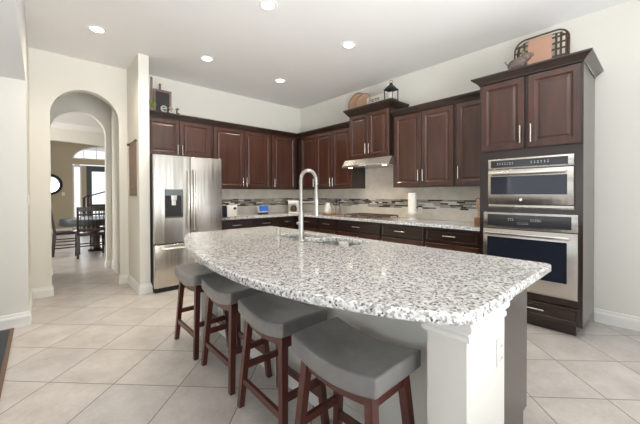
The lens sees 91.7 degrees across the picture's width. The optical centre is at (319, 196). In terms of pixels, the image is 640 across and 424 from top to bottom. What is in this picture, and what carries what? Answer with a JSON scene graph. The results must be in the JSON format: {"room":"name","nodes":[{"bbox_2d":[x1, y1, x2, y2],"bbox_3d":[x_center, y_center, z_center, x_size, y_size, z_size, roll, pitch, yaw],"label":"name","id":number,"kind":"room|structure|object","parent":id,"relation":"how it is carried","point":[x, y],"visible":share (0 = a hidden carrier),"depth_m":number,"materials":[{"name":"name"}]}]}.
{"room":"kitchen","nodes":[
{"label":"kitchen","id":0,"kind":"room"},
{"bbox_2d":[0,76,11,315],"bbox_3d":[-4.638,-0.254,1.553,4.380,3.068,0.120,-1,1,-42],"label":"wall","id":1,"kind":"structure","parent":0,"point":[5,231],"depth_m":2.95,"materials":[{"name":"white paint"}]},
{"bbox_2d":[0,0,25,80],"bbox_3d":[-1.676,-1.482,-1.669,4.500,0.773,8.620,-1,1,-42],"label":"ceiling","id":2,"kind":"structure","parent":0,"point":[12,12],"depth_m":2.35,"materials":[{"name":"white paint"}]},
{"bbox_2d":[9,16,30,313],"bbox_3d":[-3.252,-0.275,3.376,0.120,3.068,0.980,-1,1,-42],"label":"wall","id":3,"kind":"structure","parent":0,"point":[18,89],"depth_m":3.02,"materials":[{"name":"white paint"}]},
{"bbox_2d":[50,112,100,141],"bbox_3d":[-7.088,-1.894,8.611,7.200,0.100,9.050,-1,1,-42],"label":"ceiling","id":4,"kind":"structure","parent":0,"point":[76,118],"depth_m":7.41,"materials":[{"name":"white paint"}]},
{"bbox_2d":[50,141,104,229],"bbox_3d":[-8.817,-0.322,10.556,7.200,3.068,0.140,-1,1,-42],"label":"wall","id":5,"kind":"structure","parent":0,"point":[62,153],"depth_m":10.59,"materials":[{"name":"beige paint"}]},
{"bbox_2d":[51,174,62,194],"bbox_3d":[-8.947,-0.406,10.311,0.628,0.687,0.090,-1,1,-42],"label":"round wall mirror","id":6,"kind":"object","parent":5,"relation":"attached to","point":[56,182],"visible":0.52,"depth_m":10.40,"materials":[{"name":"white mirror"}]},
{"bbox_2d":[51,177,58,191],"bbox_3d":[-8.953,-0.406,10.317,0.500,0.560,0.008,-1,1,-42],"label":"mirror glass","id":7,"kind":"object","parent":6,"relation":"attached to","point":[54,180],"depth_m":10.38,"materials":[{"name":"white mirror"}]},
{"bbox_2d":[51,228,71,232],"bbox_3d":[-9.986,1.161,9.408,3.900,0.130,0.018,-1,1,-42],"label":"baseboard","id":8,"kind":"structure","parent":5,"relation":"attached to","point":[62,229],"depth_m":10.54,"materials":[{"name":"white paint"}]},
{"bbox_2d":[73,164,81,227],"bbox_3d":[-8.472,-0.022,10.841,0.250,2.220,0.060,-1,1,-42],"label":"window","id":9,"kind":"structure","parent":5,"relation":"in","point":[77,168],"depth_m":10.84,"materials":[{"name":"white glass"}]},
{"bbox_2d":[72,146,104,159],"bbox_3d":[-7.796,-1.577,11.439,2.088,0.534,0.060,-1,1,-42],"label":"window","id":10,"kind":"structure","parent":5,"relation":"in","point":[98,152],"depth_m":11.11,"materials":[{"name":"white glass"}]},
{"bbox_2d":[86,166,104,215],"bbox_3d":[-7.911,0.042,11.311,0.950,2.280,0.112,-1,1,-42],"label":"door","id":11,"kind":"structure","parent":5,"relation":"in","point":[95,175],"depth_m":11.19,"materials":[{"name":"grey paint"}]},
{"bbox_2d":[50,128,104,146],"bbox_3d":[-6.477,-0.306,7.953,7.200,3.068,0.140,-1,1,-42],"label":"wall entry header","id":12,"kind":"structure","parent":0,"point":[56,134],"depth_m":8.04,"materials":[{"name":"white paint"}]},
{"bbox_2d":[50,122,103,132],"bbox_3d":[-6.402,-1.775,7.850,7.200,0.130,0.100,-1,1,-42],"label":"crown molding","id":13,"kind":"structure","parent":12,"relation":"attached to","point":[54,124],"depth_m":7.98,"materials":[{"name":"white paint"}]},
{"bbox_2d":[50,92,111,259],"bbox_3d":[-4.066,-0.289,5.165,1.060,3.068,0.130,-1,1,-42],"label":"wall","id":14,"kind":"structure","parent":0,"point":[90,105],"depth_m":5.36,"materials":[{"name":"white paint"}]},
{"bbox_2d":[111,53,150,283],"bbox_3d":[-2.922,-0.289,4.748,0.155,3.068,2.020,-1,1,-42],"label":"wall","id":15,"kind":"structure","parent":0,"point":[138,70],"depth_m":4.03,"materials":[{"name":"white paint"}]},
{"bbox_2d":[105,259,117,273],"bbox_3d":[-3.332,1.179,5.034,0.099,0.130,1.320,-1,1,-42],"label":"baseboard","id":16,"kind":"structure","parent":15,"relation":"attached to","point":[108,263],"depth_m":5.39,"materials":[{"name":"white paint"}]},
{"bbox_2d":[127,139,136,195],"bbox_3d":[-2.522,-0.375,4.166,0.037,0.728,0.460,-1,1,-42],"label":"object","id":17,"kind":"object","parent":15,"relation":"attached to","point":[132,148],"visible":1,"depth_m":4.14,"materials":[{"name":"brown wood"}]},
{"bbox_2d":[117,274,152,294],"bbox_3d":[-2.562,1.183,4.268,0.877,0.130,0.169,0,1,40],"label":"baseboard","id":18,"kind":"structure","parent":15,"relation":"attached to","point":[146,288],"depth_m":4.09,"materials":[{"name":"white paint"}]},
{"bbox_2d":[28,47,299,288],"bbox_3d":[-2.016,-0.296,5.233,4.200,3.068,0.130,-1,1,-42],"label":"wall","id":19,"kind":"structure","parent":0,"point":[52,76],"depth_m":4.23,"materials":[{"name":"white paint"}]},
{"bbox_2d":[0,284,53,329],"bbox_3d":[-3.293,1.198,2.984,0.828,0.130,1.968,0,1,13],"label":"baseboard","id":20,"kind":"structure","parent":19,"relation":"attached to","point":[23,318],"depth_m":3.04,"materials":[{"name":"white paint"}]},
{"bbox_2d":[149,110,213,158],"bbox_3d":[-2.172,-0.896,4.722,0.985,0.618,0.409,-1,1,-42],"label":"upper cabinet","id":21,"kind":"object","parent":19,"relation":"attached to","point":[172,134],"visible":0.89,"depth_m":4.59,"materials":[{"name":"brown wood"}]},
{"bbox_2d":[149,99,155,109],"bbox_3d":[-2.420,-1.300,4.431,0.163,0.195,0.151,0,1,-16],"label":"potted plant","id":22,"kind":"object","parent":21,"relation":"on","point":[151,101],"visible":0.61,"depth_m":4.42,"materials":[{"name":"green plant"}]},
{"bbox_2d":[150,76,171,112],"bbox_3d":[-2.365,-1.480,4.616,0.283,0.551,0.054,-1,1,-42],"label":"easel","id":23,"kind":"object","parent":21,"relation":"on","point":[160,97],"visible":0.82,"depth_m":4.60,"materials":[{"name":"brown wood"}]},
{"bbox_2d":[160,105,179,113],"bbox_3d":[-2.164,-1.255,4.489,0.255,0.097,0.024,-1,1,-42],"label":"word letters","id":24,"kind":"object","parent":21,"relation":"on","point":[161,108],"visible":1,"depth_m":4.47,"materials":[{"name":"silver metal"}]},
{"bbox_2d":[212,120,272,188],"bbox_3d":[-1.397,-0.673,5.429,1.105,1.083,0.394,-1,1,-42],"label":"upper cabinet","id":25,"kind":"object","parent":19,"relation":"attached to","point":[244,151],"visible":0.94,"depth_m":5.30,"materials":[{"name":"brown wood"}]},
{"bbox_2d":[222,189,299,213],"bbox_3d":[-1.197,0.090,5.875,2.100,0.449,0.012,-1,1,-42],"label":"backsplash","id":26,"kind":"structure","parent":19,"relation":"attached to","point":[247,201],"depth_m":5.88,"materials":[{"name":"tile"}]},
{"bbox_2d":[270,130,296,189],"bbox_3d":[-0.763,-0.680,6.000,0.598,1.083,0.394,-1,1,-42],"label":"upper cabinet","id":27,"kind":"object","parent":19,"relation":"attached to","point":[283,144],"visible":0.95,"depth_m":5.87,"materials":[{"name":"brown wood"}]},
{"bbox_2d":[0,230,639,423],"bbox_3d":[-3.849,1.314,4.114,8.950,0.120,20.100,-1,1,-42],"label":"floor","id":28,"kind":"structure","parent":0,"point":[97,350],"depth_m":2.26,"materials":[{"name":"tile"}]},
{"bbox_2d":[0,328,13,398],"bbox_3d":[-2.694,1.265,1.833,1.180,0.012,1.976,-1,1,-42],"label":"floor mat","id":29,"kind":"object","parent":28,"relation":"on","point":[6,335],"visible":1,"depth_m":2.53,"materials":[{"name":"grey fabric"}]},
{"bbox_2d":[51,208,79,256],"bbox_3d":[-5.462,0.721,6.653,0.504,1.030,0.510,-1,1,-42],"label":"dining chair","id":30,"kind":"object","parent":28,"relation":"on","point":[68,232],"visible":0.69,"depth_m":6.46,"materials":[{"name":"brown wood"}]},
{"bbox_2d":[75,206,105,258],"bbox_3d":[-4.761,0.721,6.460,0.510,1.030,0.504,-1,1,-42],"label":"dining chair","id":31,"kind":"object","parent":28,"relation":"on","point":[95,231],"visible":0.84,"depth_m":6.31,"materials":[{"name":"brown wood"}]},
{"bbox_2d":[82,191,104,231],"bbox_3d":[-6.924,0.395,10.150,1.351,1.629,0.090,-1,1,-42],"label":"stair railing","id":32,"kind":"object","parent":28,"relation":"on","point":[86,196],"visible":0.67,"depth_m":9.76,"materials":[{"name":"brown wood"}]},
{"bbox_2d":[88,226,101,251],"bbox_3d":[-5.112,0.860,7.076,1.220,0.742,1.220,-1,1,-42],"label":"dining table","id":33,"kind":"object","parent":28,"relation":"on","point":[96,238],"visible":0.35,"depth_m":7.01,"materials":[{"name":"brown wood"}]},
{"bbox_2d":[58,216,104,226],"bbox_3d":[-5.120,0.549,7.082,1.300,0.144,1.290,-1,1,-42],"label":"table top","id":34,"kind":"object","parent":33,"relation":"on","point":[64,222],"visible":0.48,"depth_m":6.53,"materials":[{"name":"grey fabric"}]},
{"bbox_2d":[89,204,104,244],"bbox_3d":[-5.437,0.711,7.781,0.510,1.030,0.504,-1,1,-42],"label":"dining chair","id":35,"kind":"object","parent":28,"relation":"on","point":[90,205],"visible":0.13,"depth_m":7.83,"materials":[{"name":"brown wood"}]},
{"bbox_2d":[150,154,221,293],"bbox_3d":[-2.016,0.349,4.527,0.905,1.790,0.867,-1,1,-42],"label":"refrigerator","id":36,"kind":"object","parent":28,"relation":"on","point":[186,192],"visible":0.73,"depth_m":4.14,"materials":[{"name":"grey metal"}]},
{"bbox_2d":[174,262,228,360],"bbox_3d":[-1.012,0.933,2.668,0.313,0.650,0.489,-1,1,-42],"label":"bar stool","id":37,"kind":"object","parent":28,"relation":"on","point":[190,275],"visible":0.56,"depth_m":2.57,"materials":[{"name":"brown wood"}]},
{"bbox_2d":[201,275,271,395],"bbox_3d":[-0.615,0.935,2.251,0.313,0.650,0.489,-1,1,-42],"label":"bar stool","id":38,"kind":"object","parent":28,"relation":"on","point":[225,293],"visible":0.66,"depth_m":2.16,"materials":[{"name":"brown wood"}]},
{"bbox_2d":[222,219,251,229],"bbox_3d":[-1.520,0.801,5.144,0.580,0.872,0.637,-1,1,-42],"label":"base cabinet","id":39,"kind":"object","parent":28,"relation":"on","point":[240,223],"visible":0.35,"depth_m":4.94,"materials":[{"name":"brown wood"}]},
{"bbox_2d":[252,217,276,226],"bbox_3d":[-1.117,0.796,5.506,0.500,0.872,0.637,-1,1,-42],"label":"base cabinet","id":40,"kind":"object","parent":28,"relation":"on","point":[272,221],"visible":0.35,"depth_m":5.29,"materials":[{"name":"brown wood"}]},
{"bbox_2d":[237,292,329,423],"bbox_3d":[-0.224,0.938,1.789,0.313,0.650,0.489,-1,1,-41],"label":"bar stool","id":41,"kind":"object","parent":28,"relation":"on","point":[275,318],"visible":0.88,"depth_m":1.70,"materials":[{"name":"grey fabric"}]},
{"bbox_2d":[277,216,295,228],"bbox_3d":[-0.556,0.790,6.010,1.004,0.872,0.637,-1,1,-42],"label":"base cabinet","id":42,"kind":"object","parent":28,"relation":"on","point":[288,221],"visible":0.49,"depth_m":5.60,"materials":[{"name":"brown wood"}]},
{"bbox_2d":[222,211,479,230],"bbox_3d":[0.099,0.344,4.455,2.096,0.040,3.852,-1,1,-42],"label":"countertop","id":43,"kind":"structure","parent":42,"relation":"on","point":[447,224],"depth_m":4.32,"materials":[{"name":"grey stone"}]},
{"bbox_2d":[222,202,236,216],"bbox_3d":[-1.512,0.207,4.929,0.305,0.236,0.300,-1,1,-42],"label":"toaster","id":44,"kind":"object","parent":43,"relation":"on","point":[228,210],"visible":0.48,"depth_m":4.86,"materials":[{"name":"white plastic"}]},
{"bbox_2d":[257,205,268,213],"bbox_3d":[-1.057,0.239,5.762,0.090,0.153,0.250,0,1,39],"label":"smart display","id":45,"kind":"object","parent":43,"relation":"on","point":[262,209],"visible":1,"depth_m":5.73,"materials":[{"name":"white"}]},
{"bbox_2d":[288,200,298,212],"bbox_3d":[-0.499,0.190,5.921,0.200,0.245,0.250,0,1,-2],"label":"coffee maker","id":46,"kind":"object","parent":43,"relation":"on","point":[293,204],"visible":0.92,"depth_m":5.84,"materials":[{"name":"white plastic"}]},
{"bbox_2d":[323,213,342,214],"bbox_3d":[0.227,0.304,5.452,0.372,0.020,0.310,0,1,8],"label":"cutting board","id":47,"kind":"object","parent":43,"relation":"on","point":[323,213],"visible":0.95,"depth_m":5.36,"materials":[{"name":"brown wood"}]},
{"bbox_2d":[324,203,332,212],"bbox_3d":[0.143,0.202,5.503,0.132,0.185,0.158,0,1,25],"label":"jug","id":48,"kind":"object","parent":47,"relation":"on","point":[327,209],"visible":0.94,"depth_m":5.45,"materials":[{"name":"white ceramic"}]},
{"bbox_2d":[335,199,340,212],"bbox_3d":[0.316,0.168,5.456,0.100,0.252,0.100,0,1,-1],"label":"utensil crock","id":49,"kind":"object","parent":47,"relation":"on","point":[337,208],"visible":0.95,"depth_m":5.42,"materials":[{"name":"beige ceramic"}]},
{"bbox_2d":[341,213,399,219],"bbox_3d":[0.763,0.297,4.796,0.500,0.042,0.760,-1,1,-42],"label":"cooktop","id":50,"kind":"object","parent":43,"relation":"in","point":[353,215],"visible":1,"depth_m":4.66,"materials":[{"name":"black glass"}]},
{"bbox_2d":[406,212,418,219],"bbox_3d":[1.270,0.271,4.277,0.176,0.102,0.176,-1,1,-42],"label":"candle holder","id":51,"kind":"object","parent":43,"relation":"on","point":[412,215],"visible":0.94,"depth_m":4.24,"materials":[{"name":"white ceramic"}]},
{"bbox_2d":[408,193,415,212],"bbox_3d":[1.269,0.081,4.275,0.112,0.276,0.112,-1,1,-42],"label":"pillar candle","id":52,"kind":"object","parent":51,"relation":"on","point":[411,196],"visible":1,"depth_m":4.23,"materials":[{"name":"white wax"}]},
{"bbox_2d":[474,217,479,225],"bbox_3d":[1.796,0.282,3.513,0.080,0.090,0.070,-1,1,-42],"label":"wooden holder","id":53,"kind":"object","parent":43,"relation":"on","point":[476,219],"visible":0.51,"depth_m":3.49,"materials":[{"name":"brown wood"}]},
{"bbox_2d":[475,198,479,217],"bbox_3d":[1.789,0.127,3.519,0.014,0.219,0.064,-1,1,-42],"label":"paddle","id":54,"kind":"object","parent":53,"relation":"on","point":[477,201],"visible":0.73,"depth_m":3.51,"materials":[{"name":"beige wood"}]},
{"bbox_2d":[296,216,318,231],"bbox_3d":[-0.032,0.791,5.675,0.637,0.872,0.630,-1,1,-42],"label":"base cabinet","id":55,"kind":"object","parent":28,"relation":"on","point":[310,223],"visible":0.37,"depth_m":5.40,"materials":[{"name":"brown wood"}]},
{"bbox_2d":[318,218,337,234],"bbox_3d":[0.329,0.794,5.273,0.637,0.872,0.445,-1,1,-42],"label":"base cabinet","id":56,"kind":"object","parent":28,"relation":"on","point":[330,226],"visible":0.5,"depth_m":5.06,"materials":[{"name":"brown wood"}]},
{"bbox_2d":[291,317,420,423],"bbox_3d":[0.142,0.941,1.334,0.313,0.650,0.489,-1,1,-43],"label":"bar stool","id":57,"kind":"object","parent":28,"relation":"on","point":[361,368],"visible":1,"depth_m":1.26,"materials":[{"name":"grey fabric"}]},
{"bbox_2d":[338,220,380,240],"bbox_3d":[0.760,0.797,4.794,0.637,0.872,0.840,-1,1,-42],"label":"base cabinet","id":58,"kind":"object","parent":28,"relation":"on","point":[366,230],"visible":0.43,"depth_m":4.56,"materials":[{"name":"brown wood"}]},
{"bbox_2d":[193,259,526,423],"bbox_3d":[-0.032,0.822,2.270,0.898,0.873,2.586,-1,1,-42],"label":"kitchen island","id":59,"kind":"object","parent":28,"relation":"on","point":[458,380],"visible":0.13,"depth_m":1.30,"materials":[{"name":"white paint"}]},
{"bbox_2d":[184,226,550,325],"bbox_3d":[-0.163,0.365,2.144,1.305,0.040,2.628,-1,1,-42],"label":"island countertop","id":60,"kind":"structure","parent":59,"relation":"on","point":[386,279],"depth_m":1.45,"materials":[{"name":"stone"}]},
{"bbox_2d":[275,228,281,236],"bbox_3d":[-0.350,0.303,2.633,0.057,0.078,0.044,-1,1,-42],"label":"soap dispenser","id":61,"kind":"object","parent":60,"relation":"on","point":[277,229],"visible":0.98,"depth_m":2.62,"materials":[{"name":"silver metal"}]},
{"bbox_2d":[291,169,318,242],"bbox_3d":[-0.093,0.061,2.439,0.216,0.563,0.200,-1,1,-42],"label":"kitchen faucet","id":62,"kind":"object","parent":60,"relation":"on","point":[300,223],"visible":1,"depth_m":2.39,"materials":[{"name":"silver metal"}]},
{"bbox_2d":[288,236,356,245],"bbox_3d":[-0.009,0.470,2.557,0.343,0.178,0.888,-1,1,-42],"label":"sink","id":63,"kind":"object","parent":60,"relation":"in","point":[335,243],"visible":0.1,"depth_m":2.63,"materials":[{"name":"silver metal"}]},
{"bbox_2d":[339,241,348,245],"bbox_3d":[0.189,0.460,2.467,0.084,0.195,0.084,-1,1,-42],"label":"cup","id":64,"kind":"object","parent":63,"relation":"in","point":[343,243],"visible":0.23,"depth_m":2.44,"materials":[{"name":"white ceramic"}]},
{"bbox_2d":[496,335,503,367],"bbox_3d":[0.735,0.630,1.264,0.072,0.114,0.010,-1,1,-42],"label":"power outlet","id":65,"kind":"object","parent":59,"relation":"attached to","point":[500,341],"visible":1,"depth_m":1.25,"materials":[{"name":"white plastic"}]},
{"bbox_2d":[499,353,502,361],"bbox_3d":[0.736,0.654,1.262,0.034,0.028,0.004,-1,1,-42],"label":"socket","id":66,"kind":"object","parent":65,"relation":"attached to","point":[500,354],"depth_m":1.26,"materials":[{"name":"white plastic"}]},
{"bbox_2d":[381,223,424,246],"bbox_3d":[1.261,0.800,4.237,0.637,0.872,0.655,-1,1,-42],"label":"base cabinet","id":67,"kind":"object","parent":28,"relation":"on","point":[403,234],"visible":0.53,"depth_m":4.01,"materials":[{"name":"brown wood"}]},
{"bbox_2d":[425,227,479,253],"bbox_3d":[1.700,0.803,3.748,0.637,0.872,0.655,-1,1,-42],"label":"base cabinet","id":68,"kind":"object","parent":28,"relation":"on","point":[468,241],"visible":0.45,"depth_m":3.53,"materials":[{"name":"brown wood"}]},
{"bbox_2d":[471,47,603,335],"bbox_3d":[2.183,0.004,3.166,0.697,2.477,0.975,-1,1,-42],"label":"tall cabinet","id":69,"kind":"object","parent":28,"relation":"on","point":[546,107],"visible":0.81,"depth_m":2.88,"materials":[{"name":"brown wood"}]},
{"bbox_2d":[504,49,533,69],"bbox_3d":[1.963,-1.335,3.066,0.108,0.201,0.256,-1,1,-42],"label":"pig figurine","id":70,"kind":"object","parent":69,"relation":"on","point":[522,60],"visible":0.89,"depth_m":3.02,"materials":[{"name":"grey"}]},
{"bbox_2d":[483,212,578,301],"bbox_3d":[2.169,0.533,3.147,0.658,0.752,0.770,-1,1,-42],"label":"oven","id":71,"kind":"object","parent":69,"relation":"in","point":[552,239],"visible":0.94,"depth_m":2.86,"materials":[{"name":"grey metal"}]},
{"bbox_2d":[488,153,574,209],"bbox_3d":[2.170,-0.133,3.133,0.623,0.492,0.695,-1,1,-42],"label":"microwave","id":72,"kind":"object","parent":69,"relation":"in","point":[536,182],"visible":0.99,"depth_m":2.92,"materials":[{"name":"grey metal"}]},
{"bbox_2d":[514,28,569,64],"bbox_3d":[2.336,-1.481,3.288,0.090,0.482,0.498,-1,1,-42],"label":"basket","id":73,"kind":"object","parent":69,"relation":"on","point":[541,47],"visible":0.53,"depth_m":3.27,"materials":[{"name":"brown metal"}]},
{"bbox_2d":[24,0,630,108],"bbox_3d":[1.284,-1.859,1.728,4.450,0.100,9.720,-1,1,-42],"label":"ceiling","id":74,"kind":"structure","parent":0,"point":[299,42],"depth_m":3.51,"materials":[{"name":"white paint"}]},
{"bbox_2d":[86,24,106,33],"bbox_3d":[-2.411,-1.808,3.358,0.184,0.005,0.184,-1,1,-42],"label":"recessed light","id":75,"kind":"object","parent":74,"relation":"in","point":[94,28],"visible":1,"depth_m":3.36,"materials":[{"name":"white paint"}]},
{"bbox_2d":[200,55,213,61],"bbox_3d":[-1.491,-1.818,4.098,0.184,0.005,0.184,-1,1,-42],"label":"recessed light","id":76,"kind":"object","parent":74,"relation":"in","point":[204,58],"visible":1,"depth_m":4.09,"materials":[{"name":"white paint"}]},
{"bbox_2d":[258,0,277,10],"bbox_3d":[-0.492,-1.811,2.942,0.184,0.005,0.184,-1,1,-42],"label":"recessed light","id":77,"kind":"object","parent":74,"relation":"in","point":[267,5],"visible":1,"depth_m":2.94,"materials":[{"name":"white paint"}]},
{"bbox_2d":[274,78,285,82],"bbox_3d":[-0.631,-1.828,4.902,0.184,0.005,0.184,-1,1,-42],"label":"recessed light","id":78,"kind":"object","parent":74,"relation":"in","point":[279,80],"visible":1,"depth_m":4.89,"materials":[{"name":"white paint"}]},
{"bbox_2d":[341,41,356,48],"bbox_3d":[0.349,-1.821,3.739,0.184,0.005,0.184,-1,1,-42],"label":"recessed light","id":79,"kind":"object","parent":74,"relation":"in","point":[349,44],"visible":1,"depth_m":3.74,"materials":[{"name":"white paint"}]},
{"bbox_2d":[300,0,639,320],"bbox_3d":[-0.637,-0.317,6.990,0.200,3.068,20.100,-1,1,-42],"label":"wall","id":80,"kind":"structure","parent":0,"point":[613,33],"depth_m":3.02,"materials":[{"name":"white paint"}]},
{"bbox_2d":[294,130,315,189],"bbox_3d":[-0.264,-0.683,6.119,0.394,1.083,0.883,-1,1,-42],"label":"upper cabinet","id":81,"kind":"object","parent":80,"relation":"attached to","point":[306,141],"visible":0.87,"depth_m":5.89,"materials":[{"name":"brown wood"}]},
{"bbox_2d":[314,121,364,188],"bbox_3d":[0.329,-0.679,5.460,0.394,1.083,0.885,-1,1,-42],"label":"upper cabinet","id":82,"kind":"object","parent":80,"relation":"attached to","point":[332,141],"visible":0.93,"depth_m":5.32,"materials":[{"name":"brown wood"}]},
{"bbox_2d":[343,98,408,159],"bbox_3d":[0.854,-0.978,4.808,0.479,0.790,0.910,-1,1,-42],"label":"upper cabinet","id":83,"kind":"object","parent":80,"relation":"attached to","point":[370,125],"visible":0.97,"depth_m":4.62,"materials":[{"name":"brown wood"}]},
{"bbox_2d":[348,93,362,108],"bbox_3d":[0.625,-1.570,5.266,0.071,0.386,0.390,-1,1,-41],"label":"woven tray","id":84,"kind":"object","parent":83,"relation":"on","point":[352,103],"visible":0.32,"depth_m":5.33,"materials":[{"name":"brown wicker"}]},
{"bbox_2d":[356,93,370,106],"bbox_3d":[0.707,-1.534,5.078,0.062,0.317,0.320,-1,1,-41],"label":"woven tray","id":85,"kind":"object","parent":83,"relation":"on","point":[362,99],"visible":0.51,"depth_m":5.09,"materials":[{"name":"brown"}]},
{"bbox_2d":[342,156,393,168],"bbox_3d":[0.830,-0.515,4.805,0.495,0.127,0.902,-1,1,-42],"label":"range hood","id":86,"kind":"object","parent":83,"relation":"attached to","point":[386,161],"visible":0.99,"depth_m":4.66,"materials":[{"name":"silver metal"}]},
{"bbox_2d":[367,93,385,103],"bbox_3d":[0.861,-1.458,4.753,0.026,0.170,0.360,-1,1,-42],"label":"sign board","id":87,"kind":"object","parent":83,"relation":"on","point":[380,97],"visible":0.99,"depth_m":4.74,"materials":[{"name":"beige wood"}]},
{"bbox_2d":[384,80,398,100],"bbox_3d":[1.024,-1.524,4.468,0.160,0.305,0.160,-1,1,-42],"label":"candle lantern","id":88,"kind":"object","parent":83,"relation":"on","point":[390,88],"visible":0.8,"depth_m":4.45,"materials":[{"name":"brown metal"}]},
{"bbox_2d":[302,167,479,221],"bbox_3d":[0.878,-0.129,5.146,0.012,0.885,3.842,-1,1,-42],"label":"backsplash","id":89,"kind":"structure","parent":80,"relation":"attached to","point":[379,196],"depth_m":4.85,"materials":[{"name":"tile"}]},
{"bbox_2d":[418,207,421,214],"bbox_3d":[1.449,0.213,4.499,0.010,0.114,0.072,-1,1,-42],"label":"power outlet","id":90,"kind":"object","parent":89,"relation":"attached to","point":[419,208],"visible":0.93,"depth_m":4.49,"materials":[{"name":"white plastic"}]},
{"bbox_2d":[390,96,463,187],"bbox_3d":[1.449,-0.671,4.213,0.394,1.083,0.900,-1,1,-42],"label":"upper cabinet","id":91,"kind":"object","parent":80,"relation":"attached to","point":[424,135],"visible":0.97,"depth_m":4.07,"materials":[{"name":"brown wood"}]},
{"bbox_2d":[453,90,479,186],"bbox_3d":[1.883,-0.668,3.730,0.394,1.083,0.395,-1,1,-42],"label":"upper cabinet","id":92,"kind":"object","parent":80,"relation":"attached to","point":[467,104],"visible":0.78,"depth_m":3.66,"materials":[{"name":"brown wood"}]},
{"bbox_2d":[594,308,639,331],"bbox_3d":[4.302,1.187,1.350,0.018,0.130,4.695,-1,1,-42],"label":"baseboard","id":93,"kind":"structure","parent":80,"relation":"attached to","point":[616,319],"depth_m":2.96,"materials":[{"name":"white paint"}]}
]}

